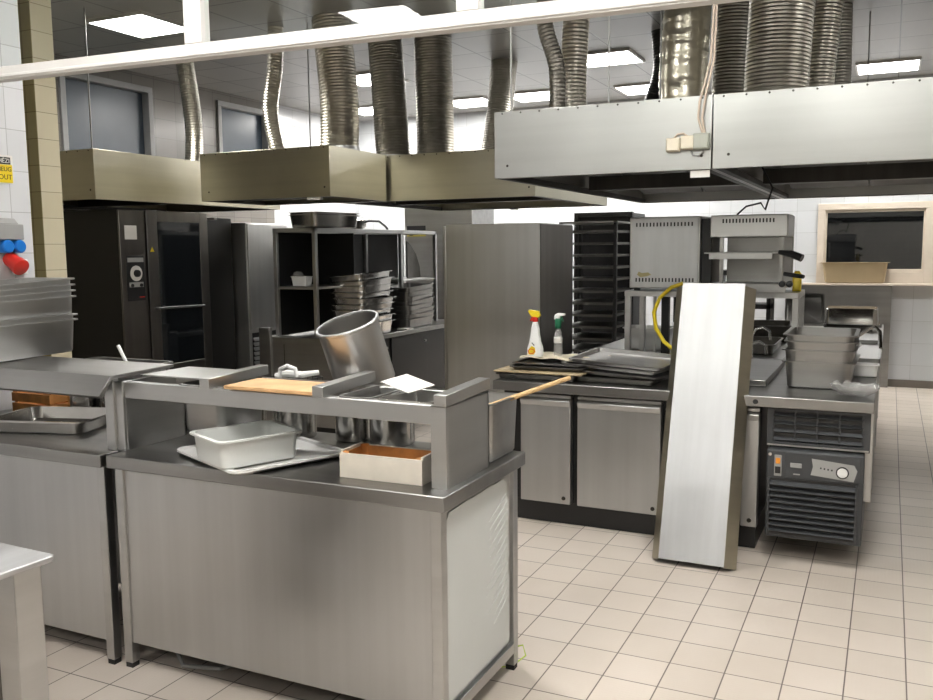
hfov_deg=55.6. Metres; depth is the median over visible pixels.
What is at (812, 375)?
steel pan
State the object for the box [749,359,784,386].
plate
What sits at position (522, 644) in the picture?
earth wire
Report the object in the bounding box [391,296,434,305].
steel pan
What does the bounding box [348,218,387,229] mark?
frying pan
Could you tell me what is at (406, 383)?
paper sheet
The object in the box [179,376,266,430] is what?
steel pan
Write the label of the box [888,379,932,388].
baseboard
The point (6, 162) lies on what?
warning sign
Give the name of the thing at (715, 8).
power cable
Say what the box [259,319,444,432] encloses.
countertop
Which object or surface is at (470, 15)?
beam
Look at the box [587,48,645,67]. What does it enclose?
recessed light
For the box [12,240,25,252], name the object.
socket
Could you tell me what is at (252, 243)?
cabinet
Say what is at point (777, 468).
switch
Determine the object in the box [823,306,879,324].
steel pan
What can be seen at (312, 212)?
steel pan
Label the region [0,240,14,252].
socket
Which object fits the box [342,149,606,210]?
extractor hood
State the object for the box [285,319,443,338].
countertop
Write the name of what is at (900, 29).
ceiling
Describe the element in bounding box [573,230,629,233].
shelf
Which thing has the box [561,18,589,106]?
ventilation duct
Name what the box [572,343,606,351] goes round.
shelf
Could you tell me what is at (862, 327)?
steel pan
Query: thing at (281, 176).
extractor hood
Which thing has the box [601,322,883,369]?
countertop
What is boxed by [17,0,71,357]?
wall pillar
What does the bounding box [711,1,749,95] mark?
ventilation duct
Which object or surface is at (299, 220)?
steel pan
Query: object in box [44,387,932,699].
floor
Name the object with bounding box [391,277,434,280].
shelf
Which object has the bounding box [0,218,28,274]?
panel
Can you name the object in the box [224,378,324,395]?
wooden board
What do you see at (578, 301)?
shelf
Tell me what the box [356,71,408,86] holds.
recessed light
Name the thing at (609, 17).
rod
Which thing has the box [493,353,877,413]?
countertop
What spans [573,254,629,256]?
shelf
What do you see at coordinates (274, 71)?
ventilation duct
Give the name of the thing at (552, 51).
ventilation duct
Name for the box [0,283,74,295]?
steel pan
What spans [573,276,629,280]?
shelf
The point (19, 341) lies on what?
steel pan
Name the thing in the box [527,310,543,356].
spray bottle
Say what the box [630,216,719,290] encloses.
countertop oven
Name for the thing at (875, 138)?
extractor hood
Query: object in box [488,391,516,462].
panel
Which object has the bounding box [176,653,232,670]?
cable
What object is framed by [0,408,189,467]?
countertop
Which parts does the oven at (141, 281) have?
control panel, dial knob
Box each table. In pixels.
[0,543,53,699]
[601,322,883,488]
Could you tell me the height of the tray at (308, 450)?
0.020 m
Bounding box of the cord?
[736,167,773,214]
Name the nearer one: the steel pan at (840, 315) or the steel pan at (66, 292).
the steel pan at (66, 292)
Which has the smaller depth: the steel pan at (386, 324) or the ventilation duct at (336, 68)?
the ventilation duct at (336, 68)
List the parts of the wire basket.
basket handle, wire frame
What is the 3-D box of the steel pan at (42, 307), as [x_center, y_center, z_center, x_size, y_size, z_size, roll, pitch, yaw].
[-2.038,-0.153,3.943,0.325,0.152,0.530,2,8,20]
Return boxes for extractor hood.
[60,148,279,212]
[200,145,385,204]
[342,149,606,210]
[494,95,781,202]
[712,77,932,198]
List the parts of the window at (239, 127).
pane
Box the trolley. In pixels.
[559,221,633,353]
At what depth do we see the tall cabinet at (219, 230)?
8.15 m
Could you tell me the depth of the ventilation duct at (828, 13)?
6.11 m
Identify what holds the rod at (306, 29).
hanging from the ceiling
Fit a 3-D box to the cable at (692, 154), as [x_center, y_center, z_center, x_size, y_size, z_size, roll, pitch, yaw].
[1.194,-1.023,4.590,0.079,0.037,0.015,3,7,25]
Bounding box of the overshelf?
[624,288,804,353]
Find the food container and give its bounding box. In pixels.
[189,420,301,468]
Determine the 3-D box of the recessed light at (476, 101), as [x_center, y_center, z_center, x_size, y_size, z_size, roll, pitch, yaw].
[0.060,-3.092,11.038,0.600,0.025,0.600,3,7,25]
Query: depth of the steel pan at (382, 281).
7.81 m
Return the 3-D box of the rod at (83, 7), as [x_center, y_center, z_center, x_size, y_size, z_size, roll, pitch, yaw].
[-2.871,-2.048,6.712,0.011,1.062,0.011,-6,9,-42]
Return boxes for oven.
[63,209,212,368]
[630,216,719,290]
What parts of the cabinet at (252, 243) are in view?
cabinet door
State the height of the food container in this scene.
0.100 m
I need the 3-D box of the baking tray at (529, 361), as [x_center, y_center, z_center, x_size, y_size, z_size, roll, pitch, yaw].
[0.541,0.070,5.349,0.440,0.012,0.360,3,7,28]
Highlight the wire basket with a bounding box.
[270,364,322,379]
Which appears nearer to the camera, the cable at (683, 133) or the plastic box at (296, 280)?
the cable at (683, 133)
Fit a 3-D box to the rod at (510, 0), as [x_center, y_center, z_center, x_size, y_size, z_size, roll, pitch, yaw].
[0.255,-1.890,5.074,0.011,1.062,0.011,-6,9,-42]
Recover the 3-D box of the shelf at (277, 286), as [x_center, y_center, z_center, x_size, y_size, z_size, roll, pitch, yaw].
[-1.331,-0.561,7.834,0.420,0.020,0.620,3,7,25]
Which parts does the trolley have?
post, frame, post, post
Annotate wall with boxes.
[0,0,34,410]
[54,53,354,334]
[355,74,932,380]
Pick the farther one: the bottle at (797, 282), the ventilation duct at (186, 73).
the ventilation duct at (186, 73)
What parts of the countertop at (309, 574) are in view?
leg, panel, leg, panel, rail, leg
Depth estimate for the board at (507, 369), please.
5.14 m
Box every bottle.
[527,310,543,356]
[554,313,565,342]
[792,271,801,290]
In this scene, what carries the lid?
on the gantry
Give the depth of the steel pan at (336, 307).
7.78 m
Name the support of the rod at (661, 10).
hanging from the ceiling
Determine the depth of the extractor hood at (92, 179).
7.11 m
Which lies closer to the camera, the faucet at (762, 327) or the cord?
the cord
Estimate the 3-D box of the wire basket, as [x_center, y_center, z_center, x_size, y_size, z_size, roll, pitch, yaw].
[-0.712,0.129,3.681,0.217,0.146,0.125,3,7,25]
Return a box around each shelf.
[0,356,173,450]
[275,284,339,289]
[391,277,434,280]
[572,299,624,304]
[572,310,624,316]
[572,321,624,328]
[572,332,624,340]
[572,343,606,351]
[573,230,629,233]
[573,242,629,244]
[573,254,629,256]
[573,265,629,268]
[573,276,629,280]
[573,287,629,292]
[625,288,804,298]
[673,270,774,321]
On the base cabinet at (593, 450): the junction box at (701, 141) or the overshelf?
the overshelf
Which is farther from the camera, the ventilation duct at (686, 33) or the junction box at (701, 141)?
the ventilation duct at (686, 33)
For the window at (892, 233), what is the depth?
9.95 m
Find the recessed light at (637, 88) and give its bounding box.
[613,82,649,95]
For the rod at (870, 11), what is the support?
hanging from the ceiling
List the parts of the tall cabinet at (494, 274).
cabinet door, panel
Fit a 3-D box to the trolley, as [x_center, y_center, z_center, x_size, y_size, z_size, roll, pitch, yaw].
[1.223,-0.274,8.305,0.540,1.835,0.620,3,7,25]
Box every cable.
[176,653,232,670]
[673,132,687,137]
[689,150,703,155]
[697,4,717,132]
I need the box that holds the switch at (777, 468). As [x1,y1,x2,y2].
[775,466,779,472]
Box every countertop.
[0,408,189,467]
[0,408,189,664]
[106,432,524,699]
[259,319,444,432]
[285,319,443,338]
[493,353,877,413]
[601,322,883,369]
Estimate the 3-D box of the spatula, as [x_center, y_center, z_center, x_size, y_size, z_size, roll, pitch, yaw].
[-1.563,0.033,4.051,0.083,0.114,0.032,0,7,2]
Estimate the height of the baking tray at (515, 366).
0.022 m
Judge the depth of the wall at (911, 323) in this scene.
10.48 m
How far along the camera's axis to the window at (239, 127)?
10.59 m
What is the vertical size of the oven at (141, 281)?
1.935 m
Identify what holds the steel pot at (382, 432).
on the countertop at (309, 574)
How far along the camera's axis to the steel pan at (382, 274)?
7.79 m
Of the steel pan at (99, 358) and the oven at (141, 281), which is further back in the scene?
the oven at (141, 281)
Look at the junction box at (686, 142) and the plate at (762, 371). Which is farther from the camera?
the plate at (762, 371)
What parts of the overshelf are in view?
leg, leg, leg, leg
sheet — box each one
[380,374,434,393]
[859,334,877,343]
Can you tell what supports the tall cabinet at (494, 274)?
on the floor
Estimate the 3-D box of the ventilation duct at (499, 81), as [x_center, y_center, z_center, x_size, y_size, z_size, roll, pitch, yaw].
[0.299,-2.302,8.726,0.423,1.102,0.273,-2,7,-12]
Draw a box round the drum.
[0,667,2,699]
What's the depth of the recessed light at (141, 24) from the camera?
7.08 m
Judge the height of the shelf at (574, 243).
0.022 m
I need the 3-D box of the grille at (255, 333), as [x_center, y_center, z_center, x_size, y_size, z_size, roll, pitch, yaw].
[-1.900,0.056,8.604,0.003,0.490,0.540,3,7,25]
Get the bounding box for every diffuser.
[357,74,370,85]
[618,85,648,94]
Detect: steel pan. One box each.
[0,277,74,290]
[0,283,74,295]
[0,289,75,301]
[0,295,75,320]
[0,313,77,325]
[0,318,77,361]
[0,406,105,433]
[85,357,172,379]
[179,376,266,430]
[269,378,348,395]
[288,214,358,227]
[289,211,358,214]
[328,270,391,282]
[329,290,392,301]
[330,276,393,292]
[330,301,393,310]
[330,307,392,316]
[331,296,395,309]
[332,284,391,292]
[332,312,395,326]
[339,385,400,398]
[377,387,446,403]
[379,319,395,332]
[390,282,433,291]
[390,287,433,300]
[390,301,433,314]
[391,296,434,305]
[391,305,434,314]
[391,315,433,327]
[392,310,434,318]
[407,292,433,304]
[623,325,673,349]
[753,320,791,341]
[753,336,783,354]
[782,343,860,362]
[782,353,859,389]
[783,327,860,350]
[784,333,858,362]
[822,324,873,332]
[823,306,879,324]
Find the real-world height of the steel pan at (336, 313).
0.120 m
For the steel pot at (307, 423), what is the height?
0.130 m
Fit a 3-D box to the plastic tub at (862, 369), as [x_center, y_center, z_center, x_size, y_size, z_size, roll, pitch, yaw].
[2.325,0.115,5.167,0.160,0.070,0.130,3,7,25]
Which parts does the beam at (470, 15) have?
post, post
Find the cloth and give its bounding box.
[519,352,609,361]
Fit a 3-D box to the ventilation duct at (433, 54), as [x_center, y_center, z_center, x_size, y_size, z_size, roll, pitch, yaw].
[-0.280,-2.195,7.794,0.348,1.069,0.347,-2,7,-12]
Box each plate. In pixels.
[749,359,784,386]
[774,454,781,475]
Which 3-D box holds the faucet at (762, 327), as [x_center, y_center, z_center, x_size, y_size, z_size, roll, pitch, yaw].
[1.920,-0.037,5.790,0.146,0.239,0.043,3,7,25]
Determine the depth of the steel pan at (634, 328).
6.58 m
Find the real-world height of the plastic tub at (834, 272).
0.235 m
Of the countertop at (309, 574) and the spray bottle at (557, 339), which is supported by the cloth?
the spray bottle at (557, 339)
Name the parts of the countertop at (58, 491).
panel, leg, panel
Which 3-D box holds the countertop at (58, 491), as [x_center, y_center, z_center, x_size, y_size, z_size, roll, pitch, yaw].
[-1.784,0.753,3.946,1.220,0.840,0.680,3,7,25]
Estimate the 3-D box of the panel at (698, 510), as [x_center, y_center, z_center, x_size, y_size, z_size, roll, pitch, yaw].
[1.232,0.366,4.589,0.421,1.406,0.545,3,7,25]
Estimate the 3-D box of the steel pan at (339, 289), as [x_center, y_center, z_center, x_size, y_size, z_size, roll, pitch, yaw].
[-0.947,-0.524,8.011,0.385,0.120,0.575,0,7,24]
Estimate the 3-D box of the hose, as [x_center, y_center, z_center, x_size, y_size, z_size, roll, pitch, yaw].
[1.246,-0.194,5.425,0.219,0.453,0.024,3,7,25]
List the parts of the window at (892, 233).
sill, pane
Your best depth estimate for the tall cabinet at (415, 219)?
9.99 m
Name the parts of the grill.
slide post, slide post, knob, knob, grill handle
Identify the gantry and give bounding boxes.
[114,364,489,489]
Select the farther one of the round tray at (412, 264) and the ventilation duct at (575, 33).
the round tray at (412, 264)
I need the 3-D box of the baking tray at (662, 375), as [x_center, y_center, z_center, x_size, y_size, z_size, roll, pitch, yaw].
[0.912,0.121,5.154,0.600,0.020,0.400,6,9,37]
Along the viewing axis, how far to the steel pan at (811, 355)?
4.67 m
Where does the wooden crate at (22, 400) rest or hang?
on the countertop at (58, 491)
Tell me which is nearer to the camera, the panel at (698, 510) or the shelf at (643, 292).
the panel at (698, 510)
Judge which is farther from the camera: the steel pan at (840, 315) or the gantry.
the steel pan at (840, 315)
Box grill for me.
[704,214,804,292]
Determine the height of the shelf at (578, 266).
0.022 m
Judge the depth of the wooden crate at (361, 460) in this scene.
2.93 m
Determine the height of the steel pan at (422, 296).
0.114 m
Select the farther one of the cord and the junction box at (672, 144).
the cord
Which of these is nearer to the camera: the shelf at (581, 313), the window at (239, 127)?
the shelf at (581, 313)
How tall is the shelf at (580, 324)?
0.022 m
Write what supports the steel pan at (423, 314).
on the steel pan at (398, 323)
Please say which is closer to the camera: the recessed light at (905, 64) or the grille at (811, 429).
the grille at (811, 429)
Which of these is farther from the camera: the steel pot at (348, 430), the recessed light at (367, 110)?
the recessed light at (367, 110)
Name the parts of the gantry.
rail, rail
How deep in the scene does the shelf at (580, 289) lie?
8.06 m
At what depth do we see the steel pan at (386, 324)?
8.09 m
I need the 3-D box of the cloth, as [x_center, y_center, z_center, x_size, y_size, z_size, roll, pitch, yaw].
[0.612,0.046,5.401,0.522,0.028,0.302,3,7,25]
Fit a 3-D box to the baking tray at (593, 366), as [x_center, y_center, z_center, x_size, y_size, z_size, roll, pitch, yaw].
[0.911,0.087,5.195,0.600,0.020,0.420,6,9,34]
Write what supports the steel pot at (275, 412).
on the countertop at (309, 574)
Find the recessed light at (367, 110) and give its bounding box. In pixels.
[359,105,372,115]
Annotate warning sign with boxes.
[0,155,13,183]
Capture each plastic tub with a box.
[820,262,889,282]
[854,362,879,376]
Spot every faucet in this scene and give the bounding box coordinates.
[751,326,771,358]
[752,340,767,353]
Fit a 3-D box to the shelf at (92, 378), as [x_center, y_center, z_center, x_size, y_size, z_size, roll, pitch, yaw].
[-1.844,0.203,3.748,1.235,0.300,0.390,3,7,25]
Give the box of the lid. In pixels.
[143,366,236,379]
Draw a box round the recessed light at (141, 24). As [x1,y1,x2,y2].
[86,10,183,38]
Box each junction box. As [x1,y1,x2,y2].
[666,138,680,152]
[680,135,692,149]
[693,133,709,149]
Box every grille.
[252,330,275,365]
[772,410,863,448]
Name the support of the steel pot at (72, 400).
on the countertop at (58, 491)
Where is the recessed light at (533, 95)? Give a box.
[514,89,549,102]
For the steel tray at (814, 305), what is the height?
0.288 m
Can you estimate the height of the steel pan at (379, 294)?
0.120 m
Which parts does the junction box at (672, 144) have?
box lid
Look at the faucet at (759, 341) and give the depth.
5.18 m
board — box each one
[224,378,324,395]
[494,366,595,376]
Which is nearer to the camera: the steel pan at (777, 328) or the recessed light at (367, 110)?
the steel pan at (777, 328)
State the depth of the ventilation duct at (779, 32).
5.55 m
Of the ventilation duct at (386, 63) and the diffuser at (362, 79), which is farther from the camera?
the diffuser at (362, 79)
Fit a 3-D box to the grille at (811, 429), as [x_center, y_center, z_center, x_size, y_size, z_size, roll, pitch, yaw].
[1.767,0.398,4.455,0.429,0.165,0.022,3,7,25]
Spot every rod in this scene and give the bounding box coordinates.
[83,7,92,148]
[306,29,310,145]
[510,0,511,110]
[608,16,610,102]
[659,10,661,98]
[867,11,870,81]
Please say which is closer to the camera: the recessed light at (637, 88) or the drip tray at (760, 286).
the drip tray at (760, 286)
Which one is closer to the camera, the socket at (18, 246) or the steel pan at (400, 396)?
the steel pan at (400, 396)
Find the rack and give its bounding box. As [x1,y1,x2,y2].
[272,228,437,337]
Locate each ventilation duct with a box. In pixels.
[176,62,203,160]
[262,26,284,148]
[311,13,359,149]
[368,39,409,155]
[414,35,453,153]
[481,58,517,149]
[536,0,565,107]
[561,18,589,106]
[645,28,662,99]
[658,5,711,98]
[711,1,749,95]
[744,0,815,91]
[809,0,843,86]
[834,2,852,84]
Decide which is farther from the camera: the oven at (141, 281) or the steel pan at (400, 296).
the steel pan at (400, 296)
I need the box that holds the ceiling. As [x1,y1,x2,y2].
[51,0,932,120]
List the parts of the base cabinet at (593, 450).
door, door handle, door, door handle, door, door handle, grille frame, control panel, thermostat plate, post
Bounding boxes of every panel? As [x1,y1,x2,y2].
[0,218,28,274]
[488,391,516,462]
[652,283,755,569]
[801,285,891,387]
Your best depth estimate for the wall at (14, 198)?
4.33 m
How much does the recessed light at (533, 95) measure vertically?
0.025 m
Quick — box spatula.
[117,345,126,360]
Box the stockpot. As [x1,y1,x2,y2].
[316,310,394,384]
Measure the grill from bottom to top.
0.455 m
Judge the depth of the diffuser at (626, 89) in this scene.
10.21 m
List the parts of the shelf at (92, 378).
shelf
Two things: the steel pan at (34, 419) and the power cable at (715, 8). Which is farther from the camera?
the power cable at (715, 8)
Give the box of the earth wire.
[501,644,525,667]
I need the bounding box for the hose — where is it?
[652,282,682,349]
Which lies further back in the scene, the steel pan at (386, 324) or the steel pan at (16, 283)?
the steel pan at (386, 324)
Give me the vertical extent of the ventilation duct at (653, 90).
1.077 m
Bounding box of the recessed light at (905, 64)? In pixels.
[855,57,921,75]
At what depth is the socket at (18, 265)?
4.30 m
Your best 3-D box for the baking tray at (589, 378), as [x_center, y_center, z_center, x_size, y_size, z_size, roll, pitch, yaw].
[0.886,0.150,5.148,0.560,0.030,0.440,3,7,29]
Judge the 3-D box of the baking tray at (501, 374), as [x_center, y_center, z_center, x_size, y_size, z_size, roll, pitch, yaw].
[0.476,0.139,5.288,0.500,0.030,0.400,3,7,25]
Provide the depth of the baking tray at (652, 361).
5.25 m
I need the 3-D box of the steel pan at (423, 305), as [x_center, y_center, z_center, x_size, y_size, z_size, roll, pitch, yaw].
[-0.584,-0.424,8.838,0.340,0.109,0.530,2,7,25]
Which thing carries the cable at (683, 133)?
attached to the junction box at (672, 144)
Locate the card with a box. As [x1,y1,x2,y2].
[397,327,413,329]
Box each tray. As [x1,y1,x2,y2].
[177,435,341,474]
[406,241,420,277]
[496,372,589,381]
[509,363,589,371]
[512,357,586,366]
[561,360,669,374]
[564,367,669,380]
[565,374,668,385]
[569,347,670,370]
[714,281,787,292]
[785,293,824,323]
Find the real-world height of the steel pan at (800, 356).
0.150 m
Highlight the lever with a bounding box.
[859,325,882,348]
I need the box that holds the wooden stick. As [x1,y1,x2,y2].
[489,375,570,403]
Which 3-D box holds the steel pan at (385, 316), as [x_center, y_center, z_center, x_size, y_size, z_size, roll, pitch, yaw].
[-0.928,-0.260,8.033,0.385,0.120,0.575,2,8,24]
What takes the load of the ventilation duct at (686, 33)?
hanging from the ceiling
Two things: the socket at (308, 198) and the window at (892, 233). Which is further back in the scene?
the window at (892, 233)
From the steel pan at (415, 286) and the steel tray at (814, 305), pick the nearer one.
the steel tray at (814, 305)
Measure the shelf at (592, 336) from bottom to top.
0.022 m
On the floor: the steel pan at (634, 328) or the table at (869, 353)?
the table at (869, 353)
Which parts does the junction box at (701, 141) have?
box lid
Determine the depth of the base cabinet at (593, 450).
4.83 m
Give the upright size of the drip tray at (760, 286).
0.050 m
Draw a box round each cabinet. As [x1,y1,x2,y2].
[207,218,236,368]
[231,223,289,368]
[405,208,493,318]
[443,223,572,391]
[493,353,877,547]
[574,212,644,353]
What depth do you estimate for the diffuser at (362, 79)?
9.51 m
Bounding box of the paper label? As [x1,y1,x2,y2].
[690,170,709,177]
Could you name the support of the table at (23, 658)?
on the floor
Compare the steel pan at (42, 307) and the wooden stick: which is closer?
the wooden stick
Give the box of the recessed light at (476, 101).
[453,96,487,107]
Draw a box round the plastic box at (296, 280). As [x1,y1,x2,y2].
[291,276,312,285]
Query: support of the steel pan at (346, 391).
in the gantry
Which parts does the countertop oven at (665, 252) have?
casing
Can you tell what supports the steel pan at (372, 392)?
in the gantry
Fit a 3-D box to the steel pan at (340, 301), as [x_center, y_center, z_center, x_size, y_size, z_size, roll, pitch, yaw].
[-0.928,-0.418,8.015,0.385,0.120,0.575,3,7,27]
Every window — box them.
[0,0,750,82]
[58,74,154,155]
[216,100,268,152]
[802,201,932,285]
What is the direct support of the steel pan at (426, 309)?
on the steel pan at (423, 314)
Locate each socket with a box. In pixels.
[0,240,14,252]
[3,252,28,274]
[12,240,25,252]
[307,197,322,199]
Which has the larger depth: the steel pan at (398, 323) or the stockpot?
the steel pan at (398, 323)
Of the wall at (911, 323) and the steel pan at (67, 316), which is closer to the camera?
the steel pan at (67, 316)
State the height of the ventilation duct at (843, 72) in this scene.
1.068 m
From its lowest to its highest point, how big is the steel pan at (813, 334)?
0.150 m
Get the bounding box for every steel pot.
[67,396,98,406]
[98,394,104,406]
[262,410,266,420]
[274,411,279,421]
[279,411,316,437]
[335,416,369,442]
[369,419,414,446]
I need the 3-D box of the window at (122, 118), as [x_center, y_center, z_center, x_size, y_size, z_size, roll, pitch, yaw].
[-3.570,-2.228,8.783,0.110,0.900,1.150,3,7,25]
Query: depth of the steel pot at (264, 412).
3.71 m
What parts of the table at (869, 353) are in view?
leg, leg, leg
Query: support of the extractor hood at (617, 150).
hanging from the rod at (609, 17)
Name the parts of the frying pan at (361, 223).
handle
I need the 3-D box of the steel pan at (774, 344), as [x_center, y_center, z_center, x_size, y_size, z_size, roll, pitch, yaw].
[2.053,-0.040,6.540,0.500,0.070,0.600,3,7,25]
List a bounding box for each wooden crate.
[12,391,67,410]
[339,442,431,485]
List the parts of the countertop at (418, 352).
corner post, panel, door, door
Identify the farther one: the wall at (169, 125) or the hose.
the wall at (169, 125)

